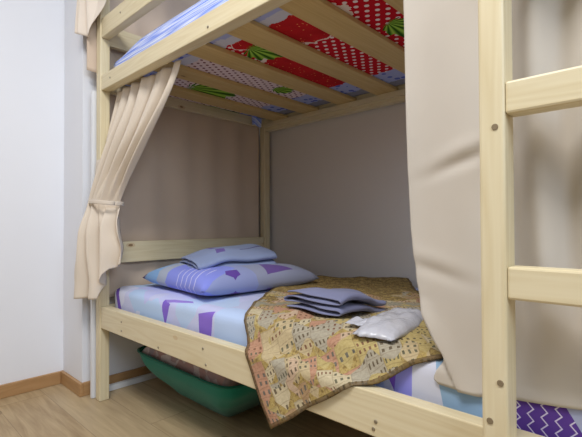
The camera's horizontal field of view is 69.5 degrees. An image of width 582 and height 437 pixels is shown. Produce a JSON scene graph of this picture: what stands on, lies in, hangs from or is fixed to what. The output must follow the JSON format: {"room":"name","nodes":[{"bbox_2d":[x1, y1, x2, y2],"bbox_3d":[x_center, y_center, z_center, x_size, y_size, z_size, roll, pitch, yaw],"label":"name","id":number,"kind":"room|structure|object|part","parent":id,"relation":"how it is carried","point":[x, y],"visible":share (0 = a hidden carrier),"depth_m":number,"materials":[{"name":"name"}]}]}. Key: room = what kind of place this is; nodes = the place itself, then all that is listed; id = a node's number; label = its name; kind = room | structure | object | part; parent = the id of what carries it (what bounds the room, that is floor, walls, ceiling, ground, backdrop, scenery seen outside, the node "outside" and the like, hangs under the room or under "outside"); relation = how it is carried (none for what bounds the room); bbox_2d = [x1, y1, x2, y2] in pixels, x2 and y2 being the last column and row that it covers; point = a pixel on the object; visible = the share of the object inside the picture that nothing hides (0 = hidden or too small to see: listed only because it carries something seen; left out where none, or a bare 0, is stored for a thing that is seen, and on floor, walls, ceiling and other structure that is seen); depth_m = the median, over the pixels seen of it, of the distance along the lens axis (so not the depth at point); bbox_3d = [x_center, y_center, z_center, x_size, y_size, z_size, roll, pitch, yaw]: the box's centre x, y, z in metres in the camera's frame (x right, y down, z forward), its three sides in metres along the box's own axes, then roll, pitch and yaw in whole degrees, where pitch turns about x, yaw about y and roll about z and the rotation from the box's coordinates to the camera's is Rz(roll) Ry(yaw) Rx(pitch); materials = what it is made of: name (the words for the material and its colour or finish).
{"room":"dormitory","nodes":[
{"label":"dormitory","id":0,"kind":"room"},
{"bbox_2d":[0,0,63,384],"bbox_3d":[-2.227,-0.524,1.117,0.100,2.700,2.974,-1,-1,43],"label":"wall","id":1,"kind":"structure","parent":0,"point":[31,31],"depth_m":2.05,"materials":[{"name":"white paint"}]},
{"bbox_2d":[0,371,60,398],"bbox_3d":[-2.184,0.794,1.052,0.016,0.062,2.958,-1,-1,43],"label":"baseboard","id":2,"kind":"structure","parent":1,"relation":"attached to","point":[47,380],"depth_m":2.02,"materials":[{"name":"brown wood"}]},
{"bbox_2d":[63,0,96,382],"bbox_3d":[-1.082,-0.514,2.150,0.350,2.700,0.100,-1,-1,43],"label":"wall","id":3,"kind":"structure","parent":0,"point":[79,82],"depth_m":2.05,"materials":[{"name":"white paint"}]},
{"bbox_2d":[60,370,82,396],"bbox_3d":[-1.073,0.804,2.049,0.266,0.062,0.016,-1,-1,43],"label":"baseboard","id":4,"kind":"structure","parent":3,"relation":"attached to","point":[67,380],"depth_m":2.02,"materials":[{"name":"brown wood"}]},
{"bbox_2d":[109,297,144,374],"bbox_3d":[-0.605,-0.511,2.474,0.100,2.700,1.026,-1,-1,43],"label":"wall","id":5,"kind":"structure","parent":0,"point":[123,354],"depth_m":2.12,"materials":[{"name":"white paint"}]},
{"bbox_2d":[83,366,151,395],"bbox_3d":[-0.591,0.806,2.378,0.016,0.062,1.126,-1,-1,43],"label":"baseboard","id":6,"kind":"structure","parent":5,"relation":"attached to","point":[121,376],"depth_m":2.10,"materials":[{"name":"brown wood"}]},
{"bbox_2d":[0,377,373,436],"bbox_3d":[-0.367,0.830,0.192,4.040,0.050,4.200,-1,-1,43],"label":"floor","id":7,"kind":"structure","parent":0,"point":[152,407],"depth_m":1.74,"materials":[{"name":"brown wood"}]},
{"bbox_2d":[90,90,96,397],"bbox_3d":[-0.922,0.117,1.961,0.023,1.429,0.022,-1,-1,43],"label":"duct","id":8,"kind":"object","parent":7,"relation":"on","point":[93,93],"visible":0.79,"depth_m":1.95,"materials":[{"name":"white plastic"}]},
{"bbox_3d":[-0.928,0.117,1.954,0.017,1.429,0.004,-1,-1,43],"label":"duct lid","id":9,"kind":"part","parent":8,"relation":"part of","materials":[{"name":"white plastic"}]},
{"bbox_2d":[109,373,156,390],"bbox_3d":[-0.577,0.823,2.355,0.030,0.025,0.940,-1,-1,43],"label":"duct","id":10,"kind":"object","parent":7,"relation":"on","point":[145,377],"visible":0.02,"depth_m":2.10,"materials":[{"name":"white plastic"}]},
{"bbox_2d":[137,346,260,416],"bbox_3d":[-0.266,0.708,1.885,0.714,0.236,0.611,-1,-1,43],"label":"basin","id":11,"kind":"object","parent":7,"relation":"on","point":[227,401],"visible":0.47,"depth_m":1.63,"materials":[{"name":"teal plastic"}]},
{"bbox_2d":[142,346,240,385],"bbox_3d":[-0.271,0.571,1.888,0.632,0.095,0.546,-1,-1,43],"label":"quilt","id":12,"kind":"object","parent":11,"relation":"in","point":[209,376],"visible":0.02,"depth_m":1.63,"materials":[{"name":"brown fabric"}]},
{"bbox_2d":[96,0,581,436],"bbox_3d":[0.229,-0.303,1.581,2.151,2.250,1.124,-1,-1,43],"label":"bunk bed","id":13,"kind":"object","parent":7,"relation":"on","point":[373,410],"visible":0.7,"depth_m":1.29,"materials":[{"name":"brown wood"}]},
{"bbox_2d":[74,0,106,36],"bbox_3d":[-0.757,-1.103,1.798,0.558,0.535,0.061,-1,-1,36],"label":"curtain","id":14,"kind":"object","parent":13,"relation":"hanging from","point":[87,11],"visible":1,"depth_m":1.92,"materials":[{"name":"beige fabric"}]},
{"bbox_3d":[-0.873,-0.293,1.948,0.045,2.250,0.045,-1,-1,43],"label":"corner post","id":15,"kind":"part","parent":13,"relation":"part of","materials":[{"name":"brown wood"}]},
{"bbox_3d":[-0.522,-0.852,2.330,0.026,0.095,0.983,-1,-1,43],"label":"rail","id":16,"kind":"part","parent":13,"relation":"part of","materials":[{"name":"brown wood"}]},
{"bbox_2d":[74,60,180,299],"bbox_3d":[-0.662,-0.117,1.793,0.665,0.944,0.161,-1,-1,29],"label":"curtain","id":17,"kind":"object","parent":13,"relation":"hanging from","point":[138,107],"visible":1,"depth_m":1.83,"materials":[{"name":"beige fabric"}]},
{"bbox_3d":[-0.109,-0.888,1.235,2.060,0.088,0.038,-1,-1,43],"label":"guard rail","id":18,"kind":"part","parent":13,"relation":"part of","materials":[{"name":"brown wood"}]},
{"bbox_2d":[87,0,199,72],"bbox_3d":[-0.583,-1.011,2.329,0.016,0.685,1.054,-1,-1,43],"label":"curtain","id":19,"kind":"object","parent":13,"relation":"hanging from","point":[168,9],"visible":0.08,"depth_m":2.14,"materials":[{"name":"beige fabric"}]},
{"bbox_2d":[109,95,258,296],"bbox_3d":[-0.540,-0.129,2.339,0.019,1.010,0.968,-1,-1,43],"label":"curtain","id":20,"kind":"object","parent":13,"relation":"hanging from","point":[196,176],"visible":0.57,"depth_m":2.31,"materials":[{"name":"beige fabric"}]},
{"bbox_3d":[-0.521,-0.618,2.327,0.026,0.069,0.983,-1,-1,43],"label":"rail","id":21,"kind":"part","parent":13,"relation":"part of","materials":[{"name":"brown wood"}]},
{"bbox_3d":[-0.518,0.164,2.315,0.026,0.100,0.983,-1,-1,43],"label":"rail","id":22,"kind":"part","parent":13,"relation":"part of","materials":[{"name":"brown wood"}]},
{"bbox_3d":[-0.108,-0.636,1.232,2.060,0.069,0.038,-1,-1,43],"label":"rail","id":23,"kind":"part","parent":13,"relation":"part of","materials":[{"name":"brown wood"}]},
{"bbox_2d":[125,0,404,118],"bbox_3d":[0.245,-0.681,1.610,2.035,0.090,0.956,-1,-1,43],"label":"mattress","id":24,"kind":"object","parent":13,"relation":"on","point":[378,15],"visible":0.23,"depth_m":1.66,"materials":[{"name":"red fabric"}]},
{"bbox_2d":[114,0,261,127],"bbox_3d":[0.236,-0.683,1.602,2.027,0.216,0.945,-1,-1,43],"label":"sheet","id":25,"kind":"object","parent":24,"relation":"on","point":[202,7],"visible":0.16,"depth_m":1.62,"materials":[{"name":"blue fabric"}]},
{"bbox_3d":[-0.167,-0.285,2.696,0.045,2.250,0.045,-1,-1,43],"label":"corner post","id":26,"kind":"part","parent":13,"relation":"part of","materials":[{"name":"brown wood"}]},
{"bbox_3d":[-0.103,0.436,1.216,2.060,0.098,0.038,-1,-1,43],"label":"rail","id":27,"kind":"part","parent":13,"relation":"part of","materials":[{"name":"brown wood"}]},
{"bbox_3d":[0.597,-0.615,1.979,2.060,0.096,0.038,-1,-1,43],"label":"rail","id":28,"kind":"part","parent":13,"relation":"part of","materials":[{"name":"brown wood"}]},
{"bbox_2d":[115,283,581,436],"bbox_3d":[0.241,0.386,1.603,2.059,0.161,0.959,-1,-1,43],"label":"mattress","id":29,"kind":"object","parent":13,"relation":"on","point":[220,317],"visible":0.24,"depth_m":1.35,"materials":[{"name":"blue fabric"}]},
{"bbox_2d":[143,263,318,295],"bbox_3d":[-0.284,0.257,1.948,0.600,0.107,0.572,0,-1,-41],"label":"pillow","id":30,"kind":"object","parent":29,"relation":"on","point":[215,280],"visible":0.77,"depth_m":1.75,"materials":[{"name":"blue fabric"}]},
{"bbox_2d":[180,244,276,269],"bbox_3d":[-0.294,0.189,1.944,0.376,0.132,0.298,0,-1,-30],"label":"linens","id":31,"kind":"object","parent":30,"relation":"on","point":[244,254],"visible":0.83,"depth_m":1.85,"materials":[{"name":"blue fabric"}]},
{"bbox_2d":[244,275,442,428],"bbox_3d":[0.183,0.420,1.500,0.606,0.289,1.174,0,-1,8],"label":"blanket","id":32,"kind":"object","parent":29,"relation":"on","point":[298,359],"visible":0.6,"depth_m":1.11,"materials":[{"name":"fabric"}]},
{"bbox_2d":[284,287,385,315],"bbox_3d":[0.136,0.258,1.324,0.247,0.088,0.243,-1,-1,43],"label":"folded towel","id":33,"kind":"object","parent":32,"relation":"on","point":[334,301],"visible":0.99,"depth_m":1.24,"materials":[{"name":"fabric"}]},
{"bbox_2d":[345,307,422,340],"bbox_3d":[0.286,0.274,1.138,0.156,0.041,0.346,-1,-1,43],"label":"packet","id":34,"kind":"object","parent":32,"relation":"on","point":[393,324],"visible":0.98,"depth_m":1.06,"materials":[{"name":"white plastic"}]},
{"bbox_2d":[403,0,581,409],"bbox_3d":[0.458,-0.130,0.741,0.568,0.953,0.036,-1,-1,43],"label":"curtain","id":35,"kind":"object","parent":13,"relation":"hanging from","point":[441,44],"visible":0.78,"depth_m":0.83,"materials":[{"name":"beige fabric"}]},
{"bbox_2d":[259,102,417,287],"bbox_3d":[1.124,-0.532,1.618,3.790,2.700,0.100,-1,-1,43],"label":"wall","id":36,"kind":"structure","parent":0,"point":[340,202],"depth_m":2.33,"materials":[{"name":"white paint"}]}
]}

